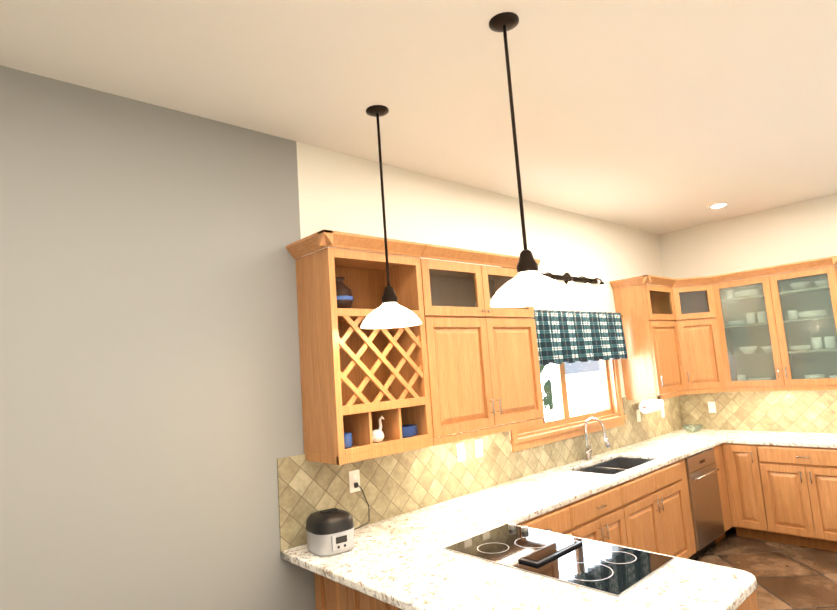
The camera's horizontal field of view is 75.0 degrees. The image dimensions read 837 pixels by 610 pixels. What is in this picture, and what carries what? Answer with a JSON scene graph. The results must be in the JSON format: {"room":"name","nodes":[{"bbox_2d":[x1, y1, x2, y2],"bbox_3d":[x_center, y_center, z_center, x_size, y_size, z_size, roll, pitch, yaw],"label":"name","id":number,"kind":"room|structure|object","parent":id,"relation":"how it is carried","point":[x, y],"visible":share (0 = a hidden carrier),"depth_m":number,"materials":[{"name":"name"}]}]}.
{"room":"kitchen","nodes":[
{"label":"kitchen","id":0,"kind":"room"},
{"bbox_2d":[0,65,680,609],"bbox_3d":[-0.412,0.618,3.204,9.042,3.116,0.120,2,-9,-42],"label":"wall","id":1,"kind":"structure","parent":0,"point":[151,424],"depth_m":2.51,"materials":[{"name":"grey paint"}]},
{"bbox_2d":[286,229,433,464],"bbox_3d":[-0.303,0.233,3.027,0.697,1.162,0.383,2,-9,-42],"label":"wine rack cabinet","id":2,"kind":"object","parent":1,"relation":"attached to","point":[357,381],"visible":0.92,"depth_m":2.94,"materials":[{"name":"brown wood"}]},
{"bbox_2d":[277,396,684,550],"bbox_3d":[1.102,1.079,4.421,4.901,0.452,0.008,2,-9,-42],"label":"tile backsplash","id":3,"kind":"structure","parent":1,"relation":"attached to","point":[394,485],"depth_m":3.44,"materials":[{"name":"tile"}]},
{"bbox_2d":[349,470,359,492],"bbox_3d":[-0.360,0.995,3.082,0.070,0.116,0.007,2,-9,-42],"label":"outlet","id":4,"kind":"object","parent":3,"relation":"attached to","point":[354,476],"depth_m":3.08,"materials":[{"name":"white plastic"}]},
{"bbox_2d":[456,443,464,461],"bbox_3d":[0.287,0.992,3.677,0.070,0.116,0.007,2,-9,-42],"label":"outlet","id":5,"kind":"object","parent":3,"relation":"attached to","point":[460,447],"depth_m":3.67,"materials":[{"name":"white plastic"}]},
{"bbox_2d":[475,439,482,456],"bbox_3d":[0.423,0.997,3.801,0.070,0.116,0.007,2,-9,-42],"label":"outlet","id":6,"kind":"object","parent":3,"relation":"attached to","point":[478,443],"depth_m":3.80,"materials":[{"name":"white plastic"}]},
{"bbox_2d":[636,410,640,421],"bbox_3d":[2.177,1.094,5.393,0.070,0.116,0.007,2,-9,-42],"label":"outlet","id":7,"kind":"object","parent":3,"relation":"attached to","point":[637,411],"depth_m":5.39,"materials":[{"name":"white plastic"}]},
{"bbox_2d":[661,407,664,417],"bbox_3d":[2.578,1.128,5.754,0.070,0.116,0.007,2,-9,-42],"label":"outlet","id":8,"kind":"object","parent":3,"relation":"attached to","point":[662,411],"depth_m":5.75,"materials":[{"name":"white plastic"}]},
{"bbox_2d":[420,244,544,445],"bbox_3d":[0.374,0.257,3.642,1.133,1.162,0.387,2,-9,-42],"label":"upper cabinet","id":9,"kind":"object","parent":1,"relation":"attached to","point":[483,367],"visible":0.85,"depth_m":3.48,"materials":[{"name":"brown wood"}]},
{"bbox_2d":[335,277,494,448],"bbox_3d":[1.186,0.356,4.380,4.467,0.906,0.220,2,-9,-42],"label":"vases","id":10,"kind":"object","parent":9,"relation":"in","point":[344,295],"visible":0.29,"depth_m":2.94,"materials":[{"name":"blue ceramic"}]},
{"bbox_2d":[510,359,626,451],"bbox_3d":[1.259,0.590,4.718,1.732,1.070,0.155,2,-9,-42],"label":"window","id":11,"kind":"structure","parent":1,"relation":"in","point":[612,388],"depth_m":4.71,"materials":[{"name":"brown wood"}]},
{"bbox_2d":[533,310,627,364],"bbox_3d":[1.333,0.274,4.688,1.770,0.441,0.110,2,-9,-42],"label":"valance curtain","id":12,"kind":"object","parent":11,"relation":"attached to","point":[571,336],"visible":0.85,"depth_m":4.69,"materials":[{"name":"fabric"}]},
{"bbox_2d":[540,272,608,293],"bbox_3d":[1.393,-0.206,4.798,0.990,0.192,0.190,2,-9,-42],"label":"light bar","id":13,"kind":"object","parent":1,"relation":"attached to","point":[568,279],"visible":0.83,"depth_m":4.83,"materials":[{"name":"brown metal"}]},
{"bbox_2d":[0,0,836,233],"bbox_3d":[0.635,-1.207,2.129,9.042,0.100,3.583,2,-9,-42],"label":"ceiling","id":14,"kind":"structure","parent":0,"point":[658,116],"depth_m":2.63,"materials":[{"name":"white paint"}]},
{"bbox_2d":[361,105,421,328],"bbox_3d":[-0.175,-0.455,2.772,0.304,1.126,0.304,2,-9,-42],"label":"pendant light","id":15,"kind":"object","parent":14,"relation":"hanging from","point":[390,312],"visible":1,"depth_m":2.70,"materials":[{"name":"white glass"}]},
{"bbox_2d":[489,12,571,307],"bbox_3d":[0.380,-0.570,2.110,0.304,1.130,0.304,2,-9,-42],"label":"pendant light","id":16,"kind":"object","parent":14,"relation":"hanging from","point":[528,285],"visible":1,"depth_m":2.05,"materials":[{"name":"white glass"}]},
{"bbox_2d":[708,202,728,208],"bbox_3d":[2.859,-0.945,5.202,0.176,0.012,0.176,2,-9,-42],"label":"recessed light","id":17,"kind":"object","parent":14,"relation":"in","point":[718,205],"visible":0.98,"depth_m":5.18,"materials":[{"name":"beige"}]},
{"bbox_2d":[598,359,605,409],"bbox_3d":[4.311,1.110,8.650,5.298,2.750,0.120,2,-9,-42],"label":"window frame","id":18,"kind":"structure","parent":0,"point":[601,381],"depth_m":6.90,"materials":[{"name":"white paint"}]},
{"bbox_2d":[658,193,836,433],"bbox_3d":[4.085,0.498,4.900,0.120,3.116,3.463,2,-9,-42],"label":"wall","id":19,"kind":"structure","parent":0,"point":[796,232],"depth_m":5.57,"materials":[{"name":"beige paint"}]},
{"bbox_2d":[610,256,836,399],"bbox_3d":[2.955,0.248,5.122,1.260,1.162,1.686,2,-9,-42],"label":"upper cabinet","id":20,"kind":"object","parent":19,"relation":"attached to","point":[682,338],"visible":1,"depth_m":5.27,"materials":[{"name":"brown wood"}]},
{"bbox_2d":[639,400,663,413],"bbox_3d":[2.272,0.977,5.323,0.320,0.136,0.124,2,-9,-42],"label":"paper towel holder","id":21,"kind":"object","parent":20,"relation":"attached to","point":[647,406],"visible":0.94,"depth_m":5.24,"materials":[{"name":"white paper"}]},
{"bbox_2d":[725,289,759,298],"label":"plate","id":22,"kind":"object","parent":20,"relation":"in","point":[733,295],"depth_m":5.41,"materials":[{"name":"white ceramic"}]},
{"bbox_2d":[739,346,756,353],"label":"bowl","id":23,"kind":"object","parent":20,"relation":"in","point":[750,350],"depth_m":5.39,"materials":[{"name":"white ceramic"}]},
{"bbox_2d":[737,375,772,380],"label":"plate","id":24,"kind":"object","parent":20,"relation":"in","point":[750,379],"depth_m":5.42,"materials":[{"name":"white ceramic"}]},
{"bbox_2d":[761,346,771,351],"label":"bowl","id":25,"kind":"object","parent":20,"relation":"in","point":[768,348],"depth_m":5.28,"materials":[{"name":"white ceramic"}]},
{"bbox_2d":[789,281,809,289],"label":"bowl","id":26,"kind":"object","parent":20,"relation":"in","point":[800,284],"depth_m":5.09,"materials":[{"name":"white ceramic"}]},
{"bbox_2d":[787,310,825,319],"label":"plate","id":27,"kind":"object","parent":20,"relation":"in","point":[821,311],"depth_m":5.01,"materials":[{"name":"white ceramic"}]},
{"bbox_2d":[804,374,824,378],"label":"plate","id":28,"kind":"object","parent":20,"relation":"in","point":[822,375],"depth_m":4.99,"materials":[{"name":"white ceramic"}]},
{"bbox_2d":[815,280,828,286],"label":"plate","id":29,"kind":"object","parent":20,"relation":"in","point":[817,282],"depth_m":4.97,"materials":[{"name":"white ceramic"}]},
{"bbox_2d":[681,390,836,432],"bbox_3d":[3.461,1.035,5.468,0.008,0.452,1.620,2,-9,-42],"label":"tile backsplash","id":30,"kind":"structure","parent":19,"relation":"attached to","point":[809,411],"depth_m":5.45,"materials":[{"name":"tile"}]},
{"bbox_2d":[708,402,715,412],"bbox_3d":[3.130,1.090,5.816,0.007,0.116,0.070,2,-9,-42],"label":"outlet","id":31,"kind":"object","parent":30,"relation":"attached to","point":[712,408],"depth_m":5.81,"materials":[{"name":"white plastic"}]},
{"bbox_2d":[694,526,836,609],"bbox_3d":[2.940,2.049,3.685,14.720,0.080,6.640,2,-9,-42],"label":"floor","id":32,"kind":"structure","parent":0,"point":[791,577],"depth_m":4.31,"materials":[{"name":"tile"}]},
{"bbox_2d":[314,573,757,609],"bbox_3d":[0.337,1.599,2.357,0.960,0.866,1.853,2,-9,-42],"label":"base cabinet","id":33,"kind":"object","parent":32,"relation":"on","point":[331,594],"depth_m":2.63,"materials":[{"name":"brown wood"}]},
{"bbox_2d":[345,517,756,609],"bbox_3d":[0.515,1.105,2.174,1.010,0.042,1.230,2,-9,-42],"label":"countertop","id":34,"kind":"structure","parent":33,"relation":"on","point":[406,561],"depth_m":2.08,"materials":[{"name":"stone"}]},
{"bbox_2d":[443,523,674,596],"bbox_3d":[0.592,1.093,2.432,0.478,0.030,0.888,2,-9,-42],"label":"cooktop","id":35,"kind":"object","parent":34,"relation":"in","point":[616,571],"visible":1,"depth_m":2.35,"materials":[{"name":"black glass"}]},
{"bbox_2d":[518,444,731,558],"bbox_3d":[1.512,1.737,4.230,3.307,0.866,0.655,2,-9,-42],"label":"base cabinet","id":36,"kind":"object","parent":32,"relation":"on","point":[650,511],"depth_m":4.01,"materials":[{"name":"brown wood"}]},
{"bbox_2d":[281,429,736,586],"bbox_3d":[1.327,1.283,4.165,4.900,0.042,0.625,2,-9,-42],"label":"countertop","id":37,"kind":"structure","parent":36,"relation":"on","point":[376,544],"depth_m":3.30,"materials":[{"name":"stone"}]},
{"bbox_2d":[306,508,353,556],"bbox_3d":[-0.440,1.123,2.731,0.221,0.186,0.250,2,-9,-42],"label":"rice cooker","id":38,"kind":"object","parent":37,"relation":"on","point":[329,532],"visible":1,"depth_m":2.64,"materials":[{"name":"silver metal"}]},
{"bbox_2d":[354,482,369,529],"bbox_3d":[-0.347,1.111,2.983,0.280,0.239,0.123,2,-9,-42],"label":"cord","id":39,"kind":"object","parent":38,"relation":"attached to","point":[356,484],"visible":0.83,"depth_m":3.08,"materials":[{"name":"black plastic"}]},
{"bbox_2d":[584,417,610,459],"bbox_3d":[1.502,1.116,4.567,0.108,0.355,0.242,2,-9,-42],"label":"faucet","id":40,"kind":"object","parent":37,"relation":"on","point":[588,452],"visible":1,"depth_m":4.58,"materials":[{"name":"silver metal"}]},
{"bbox_2d":[579,458,651,474],"bbox_3d":[1.599,1.410,4.380,0.904,0.197,0.464,2,-9,-42],"label":"sink","id":41,"kind":"object","parent":37,"relation":"in","point":[614,466],"visible":0.12,"depth_m":4.68,"materials":[{"name":"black metal"}]},
{"bbox_2d":[682,424,701,432],"bbox_3d":[2.865,1.295,5.700,0.200,0.075,0.200,2,-9,-42],"label":"bowl","id":42,"kind":"object","parent":37,"relation":"on","point":[691,428],"visible":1,"depth_m":5.69,"materials":[{"name":"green glass"}]},
{"bbox_2d":[685,448,724,559],"bbox_3d":[2.338,1.767,4.967,0.600,0.864,0.639,2,-9,-42],"label":"dishwasher","id":43,"kind":"object","parent":32,"relation":"on","point":[705,503],"visible":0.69,"depth_m":4.74,"materials":[{"name":"silver metal"}]},
{"bbox_2d":[722,443,836,551],"bbox_3d":[3.264,1.724,5.173,0.655,0.866,1.631,2,-9,-42],"label":"base cabinet","id":44,"kind":"object","parent":32,"relation":"on","point":[784,494],"depth_m":4.80,"materials":[{"name":"brown wood"}]},
{"bbox_2d":[725,430,836,448],"bbox_3d":[3.460,1.229,4.999,0.625,0.042,1.020,2,-9,-42],"label":"countertop","id":45,"kind":"structure","parent":44,"relation":"on","point":[792,439],"depth_m":4.98,"materials":[{"name":"stone"}]},
{"label":"outside","id":46,"kind":"structure","parent":0,"visible":0},
{"bbox_2d":[539,360,602,421],"bbox_3d":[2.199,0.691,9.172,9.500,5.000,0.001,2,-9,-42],"label":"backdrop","id":47,"kind":"structure","parent":46,"point":[573,396],"depth_m":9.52,"materials":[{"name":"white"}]}
]}

